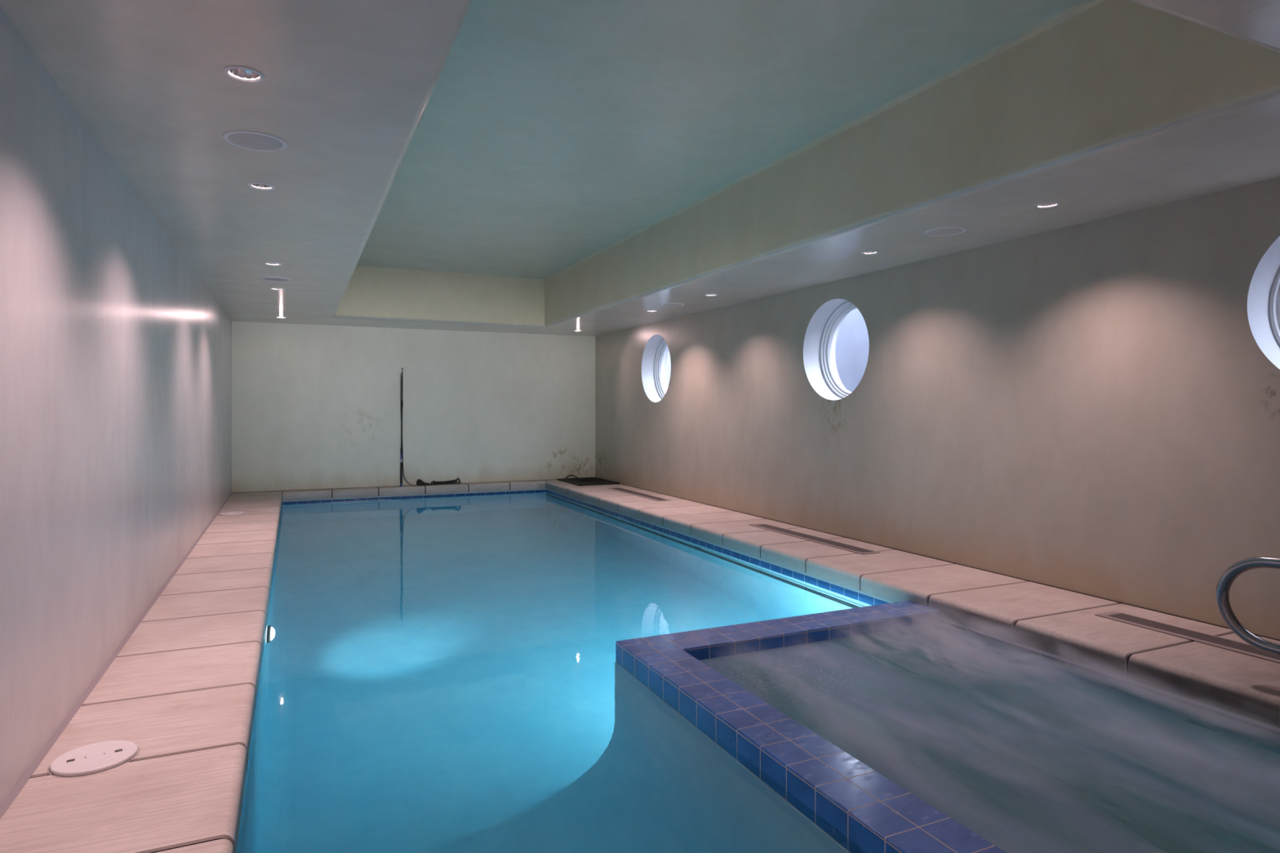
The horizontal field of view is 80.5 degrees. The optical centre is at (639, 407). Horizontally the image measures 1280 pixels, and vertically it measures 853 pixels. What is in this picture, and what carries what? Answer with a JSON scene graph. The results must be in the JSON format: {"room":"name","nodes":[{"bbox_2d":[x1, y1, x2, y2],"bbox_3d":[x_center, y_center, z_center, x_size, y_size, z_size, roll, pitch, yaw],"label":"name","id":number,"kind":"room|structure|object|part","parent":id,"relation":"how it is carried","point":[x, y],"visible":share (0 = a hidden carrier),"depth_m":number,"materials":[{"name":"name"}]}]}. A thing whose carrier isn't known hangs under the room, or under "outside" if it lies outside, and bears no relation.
{"room":"spa","nodes":[
{"label":"spa","id":0,"kind":"room"},
{"bbox_2d":[0,6,231,805],"bbox_3d":[-2.956,0.002,4.561,0.001,2.425,13.054,0,0,-25],"label":"wall","id":1,"kind":"structure","parent":0,"point":[116,354],"depth_m":3.08,"materials":[{"name":"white paint"}]},
{"bbox_2d":[0,492,232,819],"bbox_3d":[-2.949,1.188,4.566,0.017,0.014,13.054,0,0,-25],"label":"baseboard","id":2,"kind":"structure","parent":1,"relation":"attached to","point":[17,788],"depth_m":3.07,"materials":[{"name":"grey"}]},
{"bbox_2d":[231,321,595,493],"bbox_3d":[-3.210,-0.003,11.621,5.442,2.425,0.001,0,0,-25],"label":"wall","id":3,"kind":"structure","parent":0,"point":[314,406],"depth_m":11.45,"materials":[{"name":"beige paint"}]},
{"bbox_2d":[233,479,557,493],"bbox_3d":[-3.210,1.188,11.618,5.402,0.004,0.008,0,0,-25],"label":"baseboard","id":4,"kind":"structure","parent":3,"relation":"attached to","point":[552,479],"depth_m":11.18,"materials":[{"name":"grey"}]},
{"bbox_2d":[0,0,1279,336],"bbox_3d":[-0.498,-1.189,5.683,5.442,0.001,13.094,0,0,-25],"label":"ceiling","id":5,"kind":"structure","parent":0,"point":[344,86],"depth_m":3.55,"materials":[{"name":"grey paint"}]},
{"bbox_2d":[222,65,265,82],"bbox_3d":[-1.408,-1.222,2.691,0.133,0.080,0.133,0,0,-25],"label":"recessed light","id":6,"kind":"object","parent":5,"relation":"in","point":[243,73],"visible":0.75,"depth_m":2.72,"materials":[{"name":"white metal"}]},
{"bbox_2d":[222,129,288,151],"bbox_3d":[-1.713,-1.186,3.372,0.260,0.006,0.260,0,0,-25],"label":"ceiling speaker","id":7,"kind":"object","parent":5,"relation":"attached to","point":[248,140],"visible":1,"depth_m":3.36,"materials":[{"name":"white plastic"}]},
{"bbox_2d":[227,133,282,149],"bbox_3d":[-1.713,-1.186,3.372,0.218,0.004,0.218,0,0,-25],"label":"grille","id":8,"kind":"object","parent":7,"relation":"attached to","point":[245,140],"depth_m":3.36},
{"bbox_2d":[247,182,275,190],"bbox_3d":[-2.031,-1.223,4.055,0.133,0.080,0.133,0,0,-42],"label":"recessed light","id":9,"kind":"object","parent":5,"relation":"in","point":[258,185],"visible":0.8,"depth_m":4.08,"materials":[{"name":"white"}]},
{"bbox_2d":[264,262,281,265],"bbox_3d":[-3.039,-1.226,6.262,0.133,0.080,0.133,0,0,31],"label":"recessed light","id":10,"kind":"object","parent":5,"relation":"in","point":[265,263],"visible":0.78,"depth_m":6.28,"materials":[{"name":"white"}]},
{"bbox_2d":[260,276,291,281],"bbox_3d":[-3.383,-1.189,7.029,0.260,0.006,0.260,0,0,-25],"label":"ceiling speaker","id":11,"kind":"object","parent":5,"relation":"attached to","point":[266,278],"visible":1,"depth_m":7.03,"materials":[{"name":"white plastic"}]},
{"bbox_2d":[263,277,288,281],"bbox_3d":[-3.383,-1.189,7.029,0.218,0.004,0.218,0,0,-25],"label":"grille","id":12,"kind":"object","parent":11,"relation":"attached to","point":[272,279],"depth_m":7.03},
{"bbox_2d":[269,287,284,289],"bbox_3d":[-3.647,-1.227,7.594,0.133,0.080,0.133,0,0,14],"label":"recessed light","id":13,"kind":"object","parent":5,"relation":"in","point":[271,288],"visible":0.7,"depth_m":7.61,"materials":[{"name":"white"}]},
{"bbox_2d":[662,302,684,306],"bbox_3d":[0.386,-1.188,8.750,0.260,0.006,0.260,0,0,-25],"label":"ceiling speaker","id":14,"kind":"object","parent":5,"relation":"attached to","point":[667,304],"visible":1,"depth_m":8.75,"materials":[{"name":"white plastic"}]},
{"bbox_2d":[664,303,682,306],"bbox_3d":[0.386,-1.188,8.750,0.218,0.004,0.218,0,0,-25],"label":"grille","id":15,"kind":"object","parent":14,"relation":"attached to","point":[665,304],"depth_m":8.75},
{"bbox_2d":[705,293,717,296],"bbox_3d":[0.753,-1.224,7.994,0.133,0.080,0.133,0,0,-26],"label":"recessed light","id":16,"kind":"object","parent":5,"relation":"in","point":[706,295],"visible":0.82,"depth_m":8.02,"materials":[{"name":"white"}]},
{"bbox_2d":[861,250,879,254],"bbox_3d":[1.761,-1.222,5.787,0.133,0.080,0.133,0,0,-9],"label":"recessed light","id":17,"kind":"object","parent":5,"relation":"in","point":[866,252],"visible":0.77,"depth_m":5.82,"materials":[{"name":"white"}]},
{"bbox_2d":[924,226,966,235],"bbox_3d":[2.056,-1.184,5.093,0.260,0.006,0.260,0,0,-25],"label":"ceiling speaker","id":18,"kind":"object","parent":5,"relation":"attached to","point":[942,231],"visible":1,"depth_m":5.08,"materials":[{"name":"white plastic"}]},
{"bbox_2d":[928,227,962,235],"bbox_3d":[2.056,-1.184,5.093,0.218,0.004,0.218,0,0,-25],"label":"grille","id":19,"kind":"object","parent":18,"relation":"attached to","point":[937,231],"depth_m":5.08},
{"bbox_2d":[1035,201,1060,208],"bbox_3d":[2.384,-1.220,4.423,0.133,0.080,0.133,0,0,8],"label":"recessed light","id":20,"kind":"object","parent":5,"relation":"in","point":[1047,204],"visible":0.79,"depth_m":4.44,"materials":[{"name":"white"}]},
{"bbox_2d":[0,480,1279,852],"bbox_3d":[-0.503,1.254,5.691,5.433,0.116,13.068,0,0,-25],"label":"floor","id":21,"kind":"structure","parent":0,"point":[183,688],"depth_m":3.70,"materials":[{"name":"beige concrete"}]},
{"bbox_2d":[47,740,140,777],"bbox_3d":[-1.852,1.190,2.570,0.256,0.014,0.256,0,0,-34],"label":"lid","id":22,"kind":"object","parent":21,"relation":"on","point":[96,757],"visible":1,"depth_m":2.55,"materials":[{"name":"white plastic"}]},
{"bbox_2d":[219,511,244,515],"bbox_3d":[-4.549,1.184,8.438,0.256,0.014,0.256,0,0,-30],"label":"lid","id":23,"kind":"object","parent":21,"relation":"on","point":[227,513],"visible":1,"depth_m":8.38,"materials":[{"name":"grey plastic"}]},
{"bbox_2d":[400,368,414,486],"bbox_3d":[-3.500,0.296,11.412,0.225,1.787,0.067,0,0,-16],"label":"pole","id":24,"kind":"object","parent":21,"relation":"on","point":[402,373],"visible":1,"depth_m":11.37,"materials":[{"name":"black metal"}]},
{"bbox_2d":[416,477,461,485],"bbox_3d":[-3.084,1.145,11.607,0.670,0.110,0.042,0,0,-25],"label":"belt","id":25,"kind":"object","parent":21,"relation":"on","point":[419,481],"visible":1,"depth_m":11.59,"materials":[{"name":"black rubber"}]},
{"bbox_2d":[557,477,619,485],"bbox_3d":[-0.838,1.180,12.059,0.666,0.022,1.032,0,0,-25],"label":"mat","id":26,"kind":"object","parent":21,"relation":"on","point":[572,481],"visible":0.98,"depth_m":11.93,"materials":[{"name":"black rubber"}]},
{"bbox_2d":[564,475,599,481],"bbox_3d":[-0.886,1.143,12.257,0.680,0.073,0.297,0,0,42],"label":"cord","id":27,"kind":"object","parent":26,"relation":"on","point":[583,478],"visible":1,"depth_m":12.17,"materials":[{"name":"black rubber"}]},
{"bbox_3d":[-0.838,1.184,12.059,0.606,0.014,0.972,0,0,-25],"label":"slatted panel","id":28,"kind":"part","parent":26,"relation":"part of","materials":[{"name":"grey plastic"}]},
{"bbox_2d":[608,487,669,501],"bbox_3d":[-0.040,1.190,10.411,0.186,0.005,1.700,0,0,-25],"label":"floor vent","id":29,"kind":"object","parent":21,"relation":"in","point":[619,489],"visible":1,"depth_m":10.34,"materials":[{"name":"grey metal"}]},
{"bbox_2d":[237,488,1129,841],"bbox_3d":[-1.035,2.401,6.505,3.845,2.188,10.710,0,0,-25],"label":"basin","id":30,"kind":"object","parent":21,"relation":"in","point":[854,592],"depth_m":8.33,"materials":[{"name":"blue tile"}]},
{"bbox_2d":[236,491,880,852],"bbox_3d":[-1.035,2.526,6.505,3.965,2.338,10.830,0,0,-25],"label":"pool water","id":31,"kind":"object","parent":30,"relation":"in","point":[438,674],"visible":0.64,"depth_m":3.58,"materials":[{"name":"blue liquid"}]},
{"bbox_2d":[615,600,1005,852],"bbox_3d":[1.074,2.124,3.233,2.914,1.702,3.045,0,0,-25],"label":"surround","id":32,"kind":"object","parent":30,"relation":"in","point":[875,813],"visible":0.2,"depth_m":3.01,"materials":[{"name":"blue tile"}]},
{"bbox_2d":[940,617,1279,735],"bbox_3d":[1.588,1.707,3.197,1.838,0.784,2.553,0,0,-25],"label":"trim","id":33,"kind":"structure","parent":32,"relation":"attached to","point":[1203,706],"depth_m":3.67,"materials":[{"name":"blue tile"}]},
{"bbox_2d":[699,622,1279,852],"bbox_3d":[1.582,1.345,3.199,1.848,0.001,2.563,0,0,-25],"label":"water","id":34,"kind":"object","parent":30,"relation":"in","point":[1027,752],"visible":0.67,"depth_m":3.06,"materials":[{"name":"blue liquid"}]},
{"bbox_2d":[749,523,879,555],"bbox_3d":[1.540,1.194,6.951,0.186,0.005,1.700,0,0,-25],"label":"floor vent","id":35,"kind":"object","parent":21,"relation":"in","point":[859,550],"visible":1,"depth_m":6.80,"materials":[{"name":"grey metal"}]},
{"bbox_2d":[1093,611,1279,663],"bbox_3d":[3.058,1.197,3.627,0.186,0.005,1.700,0,0,-25],"label":"floor vent","id":36,"kind":"object","parent":21,"relation":"in","point":[1198,637],"visible":0.98,"depth_m":3.96,"materials":[{"name":"grey metal"}]},
{"bbox_2d":[1215,555,1279,656],"bbox_3d":[2.873,0.892,2.807,0.090,0.621,1.326,0,0,-25],"label":"handrail","id":37,"kind":"object","parent":21,"relation":"on","point":[1224,583],"visible":1,"depth_m":3.31,"materials":[{"name":"silver metal"}]},
{"bbox_2d":[666,308,869,392],"bbox_3d":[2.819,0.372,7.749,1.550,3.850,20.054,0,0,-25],"label":"window pane","id":38,"kind":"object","parent":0,"point":[852,344],"depth_m":9.49,"materials":[{"name":"glass"}]},
{"bbox_2d":[595,177,1279,639],"bbox_3d":[1.958,0.004,6.806,0.001,2.425,13.094,0,0,-25],"label":"wall","id":39,"kind":"structure","parent":0,"point":[1092,407],"depth_m":5.22,"materials":[{"name":"beige paint"}]},
{"bbox_2d":[641,334,668,402],"bbox_3d":[0.400,-0.546,10.699,0.400,0.992,0.992,0,0,-25],"label":"window","id":40,"kind":"structure","parent":39,"relation":"in","point":[655,352],"depth_m":11.05,"materials":[{"name":"white paint"}]},
{"bbox_3d":[0.450,-0.546,10.722,0.110,0.992,0.992,0,0,-25],"label":"frame","id":41,"kind":"part","parent":40,"relation":"part of","materials":[{"name":"white"}]},
{"bbox_2d":[803,298,857,399],"bbox_3d":[2.005,-0.542,7.185,0.400,0.992,0.992,0,0,-25],"label":"window","id":42,"kind":"structure","parent":39,"relation":"in","point":[823,329],"depth_m":7.52,"materials":[{"name":"white paint"}]},
{"bbox_3d":[2.055,-0.542,7.208,0.110,0.992,0.992,0,0,-25],"label":"frame","id":43,"kind":"part","parent":42,"relation":"part of","materials":[{"name":"white"}]},
{"bbox_2d":[622,484,1279,640],"bbox_3d":[1.953,1.195,6.804,0.009,0.004,13.054,0,0,-25],"label":"baseboard","id":44,"kind":"structure","parent":39,"relation":"attached to","point":[622,484],"depth_m":5.34,"materials":[{"name":"grey"}]},
{"bbox_2d":[1247,235,1279,368],"bbox_3d":[3.609,-0.539,3.673,0.400,0.992,0.992,0,0,-25],"label":"window","id":45,"kind":"structure","parent":39,"relation":"in","point":[1264,293],"depth_m":4.05,"materials":[{"name":"white paint"}]},
{"bbox_3d":[3.659,-0.539,3.695,0.110,0.992,0.992,0,0,-25],"label":"frame","id":46,"kind":"part","parent":45,"relation":"part of","materials":[{"name":"white"}]}
]}

